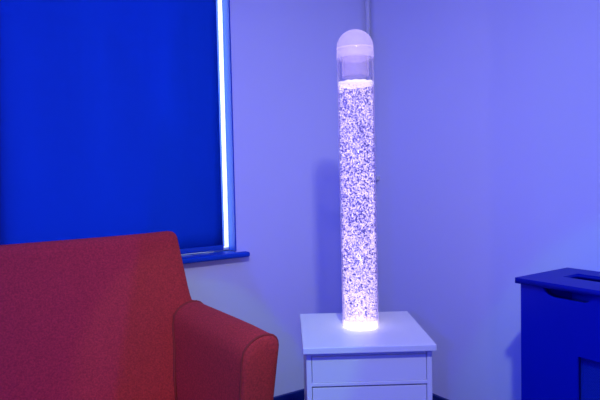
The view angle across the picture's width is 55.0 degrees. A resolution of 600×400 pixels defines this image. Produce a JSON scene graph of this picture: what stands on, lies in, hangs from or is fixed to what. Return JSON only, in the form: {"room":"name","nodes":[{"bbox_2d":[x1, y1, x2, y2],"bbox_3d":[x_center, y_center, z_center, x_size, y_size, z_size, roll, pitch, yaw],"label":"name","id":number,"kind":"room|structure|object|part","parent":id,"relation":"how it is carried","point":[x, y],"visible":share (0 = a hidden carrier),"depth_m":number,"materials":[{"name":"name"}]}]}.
{"room":"sensory room","nodes":[
{"label":"sensory room","id":0,"kind":"room"},
{"bbox_2d":[183,0,369,396],"bbox_3d":[-1.439,-0.177,1.972,4.400,2.500,0.250,-3,3,-34],"label":"wall","id":1,"kind":"structure","parent":0,"point":[286,117],"depth_m":2.77,"materials":[{"name":"paint"}]},
{"bbox_2d":[0,0,223,253],"bbox_3d":[-1.116,-0.473,2.077,1.837,1.483,0.038,-3,3,-34],"label":"roller blind","id":2,"kind":"object","parent":1,"relation":"attached to","point":[110,125],"visible":0.91,"depth_m":2.32,"materials":[{"name":"blue fabric"}]},
{"bbox_2d":[181,0,249,263],"bbox_3d":[-1.131,-0.463,2.116,1.987,1.521,0.242,-3,3,-34],"label":"window","id":3,"kind":"structure","parent":1,"relation":"in","point":[222,6],"depth_m":2.62,"materials":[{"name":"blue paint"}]},
{"bbox_3d":[-1.114,0.285,2.150,1.987,0.023,0.242,-3,3,-34],"label":"sill","id":4,"kind":"part","parent":3,"relation":"part of","materials":[{"name":"blue paint"}]},
{"bbox_3d":[-1.135,-0.475,2.114,1.890,1.491,0.040,-3,3,-34],"label":"frame","id":5,"kind":"part","parent":3,"relation":"part of","materials":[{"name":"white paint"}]},
{"bbox_2d":[273,389,303,399],"bbox_3d":[-1.338,1.037,1.916,4.168,0.075,0.016,-3,3,-34],"label":"baseboard","id":6,"kind":"structure","parent":1,"relation":"attached to","point":[299,394],"depth_m":2.79,"materials":[{"name":"blue paint"}]},
{"bbox_2d":[370,0,599,399],"bbox_3d":[1.680,-0.212,1.211,0.120,2.500,4.500,-3,3,-34],"label":"wall","id":7,"kind":"structure","parent":0,"point":[486,130],"depth_m":2.47,"materials":[{"name":"paint"}]},
{"bbox_2d":[365,0,379,311],"bbox_3d":[0.376,-0.301,2.997,0.036,2.424,0.068,-3,3,-34],"label":"pipe","id":8,"kind":"object","parent":7,"relation":"attached to","point":[367,2],"visible":0.41,"depth_m":2.99,"materials":[{"name":"white"}]},
{"bbox_2d":[432,393,447,399],"bbox_3d":[0.694,0.959,2.642,0.016,0.075,1.085,-3,3,-34],"label":"baseboard","id":9,"kind":"structure","parent":7,"relation":"attached to","point":[434,396],"depth_m":2.70,"materials":[{"name":"blue paint"}]},
{"bbox_3d":[-0.145,1.178,0.158,4.440,0.100,4.770,-3,3,-34],"label":"floor","id":10,"kind":"structure","parent":0,"visible":0},
{"bbox_2d":[0,231,278,399],"bbox_3d":[-0.886,0.612,1.749,1.493,0.920,0.756,-3,3,-34],"label":"sofa","id":11,"kind":"object","parent":10,"relation":"on","point":[111,317],"visible":1,"depth_m":1.98,"materials":[{"name":"red fabric"}]},
{"bbox_3d":[-1.010,0.506,1.926,1.370,0.720,0.318,-3,3,-34],"label":"backrest","id":12,"kind":"part","parent":11,"relation":"part of","materials":[{"name":"red fabric"}]},
{"bbox_3d":[-0.294,0.662,2.035,0.163,0.537,0.529,-3,3,-37],"label":"arm","id":13,"kind":"part","parent":11,"relation":"part of","materials":[{"name":"red fabric"}]},
{"bbox_2d":[300,311,436,399],"bbox_3d":[0.216,0.737,1.986,0.411,0.600,0.436,-1,3,-1],"label":"nightstand","id":14,"kind":"object","parent":10,"relation":"on","point":[392,360],"visible":0.99,"depth_m":1.79,"materials":[{"name":"white wood"}]},
{"bbox_3d":[0.029,0.751,1.992,0.016,0.579,0.406,-1,3,-1],"label":"panel","id":15,"kind":"part","parent":14,"relation":"part of","materials":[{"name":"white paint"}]},
{"bbox_2d":[336,29,377,330],"bbox_3d":[0.196,-0.070,1.968,0.127,1.012,0.126,0,3,25],"label":"lamp","id":16,"kind":"object","parent":14,"relation":"on","point":[352,322],"visible":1,"depth_m":1.95,"materials":[{"name":"white"}]},
{"bbox_3d":[0.213,0.475,1.808,0.358,0.019,0.024,-1,3,-1],"label":"rail","id":17,"kind":"part","parent":14,"relation":"part of","materials":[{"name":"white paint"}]},
{"bbox_3d":[0.215,0.567,1.814,0.358,0.010,0.060,-1,3,-1],"label":"rail","id":18,"kind":"part","parent":14,"relation":"part of","materials":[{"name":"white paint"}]},
{"bbox_3d":[0.218,0.673,1.800,0.355,0.189,0.016,-1,3,-1],"label":"drawer","id":19,"kind":"part","parent":14,"relation":"part of","materials":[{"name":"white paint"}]},
{"bbox_3d":[0.215,0.522,1.791,0.355,0.081,0.016,-1,3,-1],"label":"drawer","id":20,"kind":"part","parent":14,"relation":"part of","materials":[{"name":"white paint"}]},
{"bbox_3d":[0.403,0.742,2.000,0.016,0.579,0.406,-1,3,-1],"label":"panel","id":21,"kind":"part","parent":14,"relation":"part of","materials":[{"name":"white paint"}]},
{"bbox_2d":[515,268,599,399],"bbox_3d":[1.229,0.654,1.553,0.314,0.760,1.267,-3,3,-34],"label":"cabinet","id":22,"kind":"object","parent":10,"relation":"on","point":[560,308],"visible":1,"depth_m":1.88,"materials":[{"name":"blue paint"}]},
{"bbox_3d":[0.894,0.648,2.066,0.266,0.740,0.018,-3,3,-34],"label":"panel","id":23,"kind":"part","parent":22,"relation":"part of","materials":[{"name":"blue paint"}]},
{"bbox_3d":[1.344,0.657,1.635,0.005,0.741,1.199,-3,3,-34],"label":"panel","id":24,"kind":"part","parent":22,"relation":"part of","materials":[{"name":"blue paint"}]},
{"bbox_2d":[581,358,599,399],"bbox_3d":[1.147,0.711,1.466,0.004,0.440,0.914,-3,3,-34],"label":"grille","id":25,"kind":"object","parent":22,"relation":"attached to","point":[587,367],"depth_m":1.80,"materials":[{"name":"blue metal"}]}
]}

